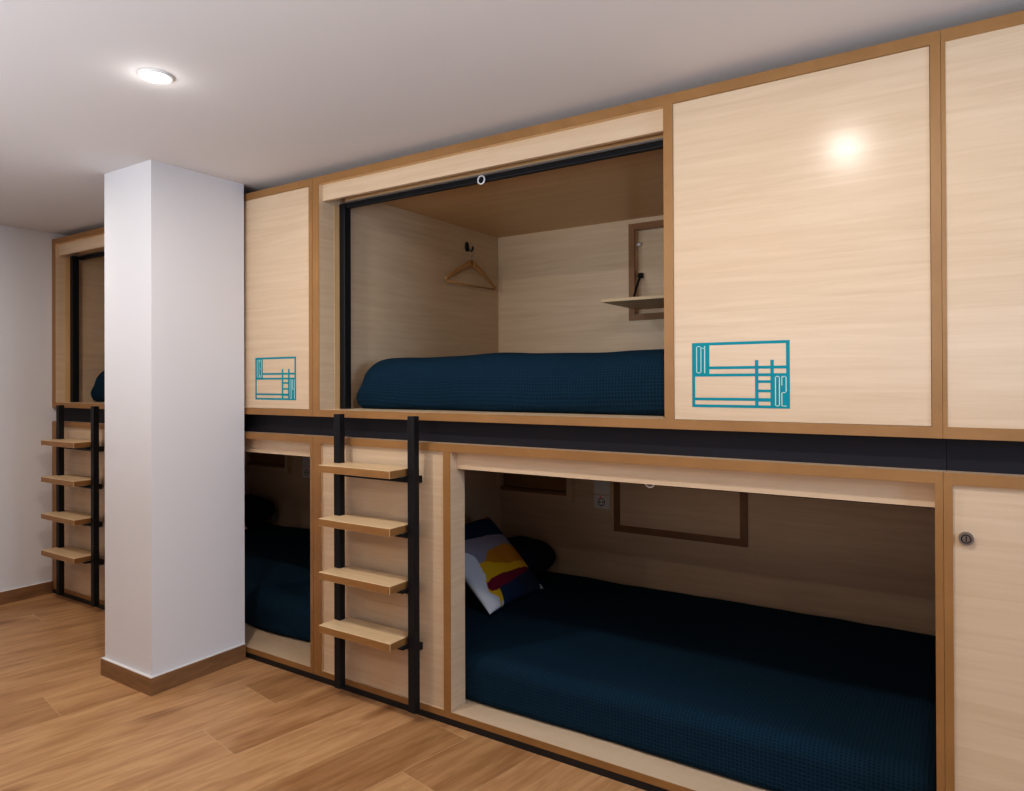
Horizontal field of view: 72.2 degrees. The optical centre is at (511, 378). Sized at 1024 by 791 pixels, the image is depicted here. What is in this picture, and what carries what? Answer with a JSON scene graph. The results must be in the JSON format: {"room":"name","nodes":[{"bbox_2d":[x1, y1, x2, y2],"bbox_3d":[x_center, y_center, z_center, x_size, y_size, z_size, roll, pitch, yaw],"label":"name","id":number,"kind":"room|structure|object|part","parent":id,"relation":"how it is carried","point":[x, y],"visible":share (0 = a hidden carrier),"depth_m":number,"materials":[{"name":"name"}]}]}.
{"room":"dormitory","nodes":[
{"label":"dormitory","id":0,"kind":"room"},
{"bbox_2d":[0,225,66,591],"bbox_3d":[-3.646,0.210,3.249,0.100,2.234,5.670,0,0,33],"label":"wall","id":1,"kind":"structure","parent":0,"point":[27,413],"depth_m":4.24,"materials":[{"name":"white paint"}]},
{"bbox_2d":[0,580,51,604],"bbox_3d":[-3.997,1.289,2.596,0.012,0.074,4.196,0,0,33],"label":"baseboard","id":2,"kind":"structure","parent":1,"relation":"attached to","point":[10,596],"depth_m":4.23,"materials":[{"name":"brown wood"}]},
{"bbox_2d":[104,160,244,675],"bbox_3d":[-1.540,0.202,3.223,0.374,2.234,0.448,0,0,33],"label":"pillar","id":3,"kind":"structure","parent":0,"point":[174,235],"depth_m":3.07,"materials":[{"name":"white paint"}]},
{"bbox_2d":[101,643,245,695],"bbox_3d":[-1.540,1.283,3.211,0.399,0.073,0.456,0,0,33],"label":"baseboard","id":4,"kind":"structure","parent":3,"relation":"attached to","point":[150,687],"depth_m":3.05,"materials":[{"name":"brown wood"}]},
{"bbox_2d":[0,592,645,790],"bbox_3d":[-0.591,1.348,1.259,7.379,0.080,5.870,0,0,33],"label":"floor","id":5,"kind":"structure","parent":0,"point":[249,724],"depth_m":2.58,"materials":[{"name":"brown wood"}]},
{"bbox_2d":[52,421,320,679],"bbox_3d":[-1.475,0.791,4.310,2.368,1.064,1.420,0,0,33],"label":"pod","id":6,"kind":"object","parent":5,"relation":"on","point":[278,467],"visible":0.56,"depth_m":4.18,"materials":[{"name":"brown wood"}]},
{"bbox_2d":[41,405,103,606],"bbox_3d":[-2.545,0.724,4.071,0.438,1.130,0.146,0,0,33],"label":"ladder","id":7,"kind":"object","parent":6,"relation":"attached to","point":[61,553],"visible":1,"depth_m":4.00,"materials":[{"name":"black metal"}]},
{"bbox_3d":[-2.701,0.725,4.200,0.034,1.130,0.030,0,0,33],"label":"rail","id":8,"kind":"part","parent":7,"relation":"part of","materials":[{"name":"black metal"}]},
{"bbox_3d":[-2.363,0.723,3.981,0.034,1.130,0.030,0,0,33],"label":"rail","id":9,"kind":"part","parent":7,"relation":"part of","materials":[{"name":"black metal"}]},
{"bbox_3d":[-2.519,0.785,4.168,0.675,0.984,0.018,0,0,33],"label":"ladder panel","id":10,"kind":"part","parent":6,"relation":"part of","materials":[{"name":"brown wood"}]},
{"bbox_3d":[-1.472,1.285,4.309,2.368,0.024,1.418,0,0,33],"label":"panel","id":11,"kind":"part","parent":6,"relation":"part of","materials":[{"name":"brown wood"}]},
{"bbox_3d":[-1.476,0.275,4.314,2.368,0.030,1.418,0,0,33],"label":"panel","id":12,"kind":"part","parent":6,"relation":"part of","materials":[{"name":"brown wood"}]},
{"bbox_2d":[64,408,321,434],"bbox_3d":[-1.804,0.216,3.809,2.370,0.086,0.120,0,0,33],"label":"support beam","id":13,"kind":"structure","parent":6,"relation":"on","point":[308,425],"depth_m":3.30,"materials":[{"name":"black metal"}]},
{"bbox_2d":[52,178,312,415],"bbox_3d":[-1.473,-0.348,4.325,2.368,1.044,1.444,0,0,33],"label":"pod","id":14,"kind":"object","parent":13,"relation":"on","point":[278,249],"visible":0.38,"depth_m":3.28,"materials":[{"name":"brown wood"}]},
{"bbox_3d":[-2.754,-0.310,4.423,0.034,0.918,0.039,0,0,33],"label":"guide rail","id":15,"kind":"part","parent":14,"relation":"part of","materials":[{"name":"black metal"}]},
{"bbox_3d":[-2.455,-0.341,4.951,0.039,0.982,1.418,0,0,33],"label":"panel","id":16,"kind":"part","parent":14,"relation":"part of","materials":[{"name":"brown wood"}]},
{"bbox_2d":[91,370,104,401],"bbox_3d":[-1.433,0.025,4.353,2.232,0.236,1.218,0,0,33],"label":"mattress","id":17,"kind":"object","parent":14,"relation":"on","point":[98,390],"visible":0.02,"depth_m":4.40,"materials":[{"name":"blue fabric"}]},
{"bbox_3d":[-1.477,0.159,4.314,2.368,0.030,1.418,0,0,33],"label":"panel","id":18,"kind":"part","parent":14,"relation":"part of","materials":[{"name":"brown wood"}]},
{"bbox_3d":[-1.480,-0.855,4.318,2.368,0.032,1.418,0,0,33],"label":"panel","id":19,"kind":"part","parent":14,"relation":"part of","materials":[{"name":"brown wood"}]},
{"bbox_3d":[-1.183,-0.353,3.291,0.705,0.980,0.018,0,0,33],"label":"sliding panel","id":20,"kind":"part","parent":14,"relation":"part of","materials":[{"name":"brown wood"}]},
{"bbox_3d":[-2.446,0.788,4.944,0.049,0.984,1.418,0,0,33],"label":"panel","id":21,"kind":"part","parent":6,"relation":"part of","materials":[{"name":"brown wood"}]},
{"bbox_3d":[-1.860,0.659,5.340,0.443,0.020,0.033,0,0,33],"label":"niche sill","id":22,"kind":"part","parent":6,"relation":"part of","materials":[{"name":"brown wood"}]},
{"bbox_3d":[-1.858,0.514,5.345,0.503,0.370,0.046,0,0,33],"label":"flap frame","id":23,"kind":"part","parent":6,"relation":"part of","materials":[{"name":"brown wood"}]},
{"bbox_3d":[-1.849,0.514,5.359,0.443,0.310,0.013,0,0,33],"label":"flap panel","id":24,"kind":"part","parent":6,"relation":"part of","materials":[{"name":"brown wood"}]},
{"bbox_2d":[245,521,309,641],"bbox_3d":[-1.434,1.164,4.359,2.262,0.219,1.218,0,0,33],"label":"mattress","id":25,"kind":"object","parent":6,"relation":"on","point":[277,558],"visible":0.21,"depth_m":3.76,"materials":[{"name":"blue fabric"}]},
{"bbox_2d":[244,495,274,524],"bbox_3d":[-1.983,0.962,5.130,0.494,0.209,0.323,0,0,-37],"label":"pillow","id":26,"kind":"object","parent":25,"relation":"on","point":[257,509],"visible":0.36,"depth_m":5.08,"materials":[{"name":"black fabric"}]},
{"bbox_3d":[-1.083,0.782,4.885,2.301,0.984,0.030,0,0,33],"label":"panel","id":27,"kind":"part","parent":6,"relation":"part of","materials":[{"name":"brown wood"}]},
{"bbox_2d":[302,457,309,466],"bbox_3d":[-1.496,0.609,5.131,0.095,0.073,0.010,0,0,33],"label":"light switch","id":28,"kind":"object","parent":6,"relation":"attached to","point":[305,460],"depth_m":5.13,"materials":[{"name":"white plastic"}]},
{"bbox_2d":[302,467,309,477],"bbox_3d":[-1.496,0.687,5.131,0.095,0.073,0.010,0,0,33],"label":"wall socket","id":29,"kind":"object","parent":6,"relation":"attached to","point":[305,470],"depth_m":5.13,"materials":[{"name":"white plastic"}]},
{"bbox_2d":[313,435,944,790],"bbox_3d":[0.503,0.779,3.023,2.348,1.064,1.420,0,0,33],"label":"pod","id":30,"kind":"object","parent":5,"relation":"on","point":[854,543],"visible":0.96,"depth_m":2.96,"materials":[{"name":"brown wood"}]},
{"bbox_2d":[318,414,422,713],"bbox_3d":[-0.559,0.711,2.778,0.438,1.130,0.146,0,0,33],"label":"ladder","id":31,"kind":"object","parent":30,"relation":"attached to","point":[342,627],"visible":1,"depth_m":2.73,"materials":[{"name":"black metal"}]},
{"bbox_3d":[-0.714,0.712,2.908,0.034,1.130,0.030,0,0,33],"label":"rail","id":32,"kind":"part","parent":31,"relation":"part of","materials":[{"name":"black metal"}]},
{"bbox_3d":[-0.377,0.710,2.688,0.034,1.130,0.030,0,0,33],"label":"rail","id":33,"kind":"part","parent":31,"relation":"part of","materials":[{"name":"black metal"}]},
{"bbox_3d":[-0.532,0.772,2.876,0.675,0.984,0.018,0,0,33],"label":"ladder panel","id":34,"kind":"part","parent":30,"relation":"part of","materials":[{"name":"brown wood"}]},
{"bbox_3d":[-0.460,0.775,3.651,0.049,0.984,1.418,0,0,33],"label":"panel","id":35,"kind":"part","parent":30,"relation":"part of","materials":[{"name":"brown wood"}]},
{"bbox_3d":[0.127,0.646,4.047,0.443,0.020,0.033,0,0,33],"label":"niche sill","id":36,"kind":"part","parent":30,"relation":"part of","materials":[{"name":"brown wood"}]},
{"bbox_3d":[0.138,0.501,4.066,0.443,0.310,0.013,0,0,33],"label":"flap panel","id":37,"kind":"part","parent":30,"relation":"part of","materials":[{"name":"brown wood"}]},
{"bbox_3d":[0.129,0.501,4.053,0.503,0.370,0.046,0,0,33],"label":"flap frame","id":38,"kind":"part","parent":30,"relation":"part of","materials":[{"name":"brown wood"}]},
{"bbox_3d":[0.506,1.273,3.023,2.348,0.024,1.418,0,0,33],"label":"panel","id":39,"kind":"part","parent":30,"relation":"part of","materials":[{"name":"brown wood"}]},
{"bbox_2d":[594,481,609,494],"bbox_3d":[0.490,0.596,3.839,0.095,0.073,0.010,0,0,33],"label":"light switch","id":40,"kind":"object","parent":30,"relation":"attached to","point":[600,487],"depth_m":3.83,"materials":[{"name":"white plastic"}]},
{"bbox_2d":[594,495,609,508],"bbox_3d":[0.491,0.674,3.838,0.095,0.073,0.010,0,0,33],"label":"wall socket","id":41,"kind":"object","parent":30,"relation":"attached to","point":[600,501],"depth_m":3.83,"materials":[{"name":"white plastic"}]},
{"bbox_3d":[0.502,0.262,3.027,2.348,0.030,1.418,0,0,33],"label":"panel","id":42,"kind":"part","parent":30,"relation":"part of","materials":[{"name":"brown wood"}]},
{"bbox_2d":[322,417,946,469],"bbox_3d":[0.177,0.203,2.521,2.354,0.086,0.120,0,0,33],"label":"support beam","id":43,"kind":"structure","parent":30,"relation":"on","point":[879,451],"depth_m":2.21,"materials":[{"name":"black metal"}]},
{"bbox_2d":[312,30,942,438],"bbox_3d":[0.506,-0.361,3.038,2.348,1.044,1.444,0,0,33],"label":"pod","id":44,"kind":"object","parent":43,"relation":"on","point":[791,281],"visible":1,"depth_m":2.14,"materials":[{"name":"brown wood"}]},
{"bbox_3d":[-0.750,-0.323,3.159,0.034,0.918,0.039,0,0,33],"label":"guide rail","id":45,"kind":"part","parent":44,"relation":"part of","materials":[{"name":"black metal"}]},
{"bbox_3d":[-0.468,-0.354,3.659,0.039,0.982,1.418,0,0,33],"label":"panel","id":46,"kind":"part","parent":44,"relation":"part of","materials":[{"name":"brown wood"}]},
{"bbox_2d":[445,248,495,290],"bbox_3d":[-0.226,-0.622,3.934,0.016,0.216,0.475,0,0,33],"label":"clothes hanger","id":47,"kind":"object","parent":44,"relation":"hanging from","point":[470,263],"visible":1,"depth_m":3.92,"materials":[{"name":"brown wood"}]},
{"bbox_3d":[-0.288,-0.594,3.838,0.016,0.141,0.245,0,0,33],"label":"arm","id":48,"kind":"part","parent":47,"relation":"part of","materials":[{"name":"brown wood"}]},
{"bbox_3d":[-0.163,-0.594,4.030,0.016,0.141,0.245,0,0,33],"label":"arm","id":49,"kind":"part","parent":47,"relation":"part of","materials":[{"name":"brown wood"}]},
{"bbox_3d":[0.502,0.146,3.027,2.348,0.030,1.418,0,0,33],"label":"panel","id":50,"kind":"part","parent":44,"relation":"part of","materials":[{"name":"brown wood"}]},
{"bbox_3d":[0.498,-0.867,3.031,2.348,0.032,1.418,0,0,33],"label":"panel","id":51,"kind":"part","parent":44,"relation":"part of","materials":[{"name":"brown wood"}]},
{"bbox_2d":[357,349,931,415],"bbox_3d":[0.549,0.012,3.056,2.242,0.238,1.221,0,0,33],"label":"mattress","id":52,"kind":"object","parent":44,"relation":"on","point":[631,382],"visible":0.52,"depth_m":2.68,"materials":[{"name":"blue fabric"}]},
{"bbox_3d":[0.920,-0.567,3.559,0.704,0.513,0.013,0,0,33],"label":"flap frame","id":53,"kind":"part","parent":44,"relation":"part of","materials":[{"name":"brown wood"}]},
{"bbox_3d":[0.885,-0.359,3.606,2.286,0.982,0.030,0,0,33],"label":"panel","id":54,"kind":"part","parent":44,"relation":"part of","materials":[{"name":"brown wood"}]},
{"bbox_3d":[0.795,-0.365,2.004,0.685,0.980,0.018,0,0,33],"label":"sliding panel","id":55,"kind":"part","parent":44,"relation":"part of","materials":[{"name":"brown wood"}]},
{"bbox_3d":[1.474,-0.367,2.395,0.023,0.982,1.418,0,0,33],"label":"panel","id":56,"kind":"part","parent":44,"relation":"part of","materials":[{"name":"brown wood"}]},
{"bbox_3d":[0.849,0.567,3.607,0.635,0.438,0.007,0,0,33],"label":"flap panel","id":57,"kind":"part","parent":30,"relation":"part of","materials":[{"name":"brown wood"}]},
{"bbox_3d":[0.848,0.567,3.606,0.707,0.510,0.011,0,0,33],"label":"flap frame","id":58,"kind":"part","parent":30,"relation":"part of","materials":[{"name":"brown wood"}]},
{"bbox_2d":[465,571,936,790],"bbox_3d":[0.533,1.166,3.036,2.270,0.190,1.280,0,0,33],"label":"mattress","id":59,"kind":"object","parent":30,"relation":"on","point":[773,699],"visible":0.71,"depth_m":2.55,"materials":[{"name":"blue fabric"}]},
{"bbox_2d":[465,516,542,613],"bbox_3d":[-0.115,0.901,3.467,0.345,0.334,0.480,0,0,33],"label":"cushion","id":60,"kind":"object","parent":59,"relation":"on","point":[496,573],"visible":0.89,"depth_m":3.39,"materials":[{"name":"fabric"}]},
{"bbox_2d":[507,536,555,575],"bbox_3d":[0.015,0.980,3.842,0.494,0.209,0.323,0,0,-37],"label":"pillow","id":61,"kind":"object","parent":59,"relation":"on","point":[539,556],"visible":0.39,"depth_m":3.78,"materials":[{"name":"black fabric"}]},
{"bbox_3d":[0.895,0.769,3.598,2.281,0.984,0.030,0,0,33],"label":"panel","id":62,"kind":"part","parent":30,"relation":"part of","materials":[{"name":"brown wood"}]},
{"bbox_3d":[1.481,0.762,2.389,0.018,0.984,1.418,0,0,33],"label":"panel","id":63,"kind":"part","parent":30,"relation":"part of","materials":[{"name":"brown wood"}]},
{"bbox_2d":[943,470,1023,790],"bbox_3d":[2.477,0.766,1.739,2.359,1.064,1.421,0,0,33],"label":"pod","id":64,"kind":"object","parent":5,"relation":"on","point":[984,512],"visible":0.99,"depth_m":1.75,"materials":[{"name":"beige wood"}]},
{"bbox_3d":[2.476,0.249,1.743,2.359,0.030,1.418,0,0,33],"label":"panel","id":65,"kind":"part","parent":64,"relation":"part of","materials":[{"name":"brown wood"}]},
{"bbox_2d":[947,439,1023,474],"bbox_3d":[2.149,0.190,1.238,2.350,0.086,0.120,0,0,33],"label":"support beam","id":66,"kind":"structure","parent":64,"relation":"on","point":[986,456],"depth_m":1.78,"materials":[{"name":"black metal"}]},
{"bbox_2d":[941,10,1023,440],"bbox_3d":[2.473,-0.374,1.744,2.359,1.044,1.420,0,0,33],"label":"wood panel","id":67,"kind":"object","parent":66,"relation":"on","point":[982,61],"visible":1,"depth_m":1.75,"materials":[{"name":"brown wood"}]},
{"bbox_2d":[0,0,1023,235],"bbox_3d":[-0.600,-0.966,1.269,7.379,0.080,5.870,0,0,33],"label":"ceiling","id":68,"kind":"structure","parent":0,"point":[262,94],"depth_m":2.08,"materials":[{"name":"paint"}]},
{"bbox_2d":[137,68,173,83],"bbox_3d":[-1.082,-0.920,2.135,0.102,0.013,0.102,0,0,33],"label":"recessed light","id":69,"kind":"object","parent":68,"relation":"in","point":[152,75],"visible":1,"depth_m":2.13,"materials":[{"name":"white"}]}
]}

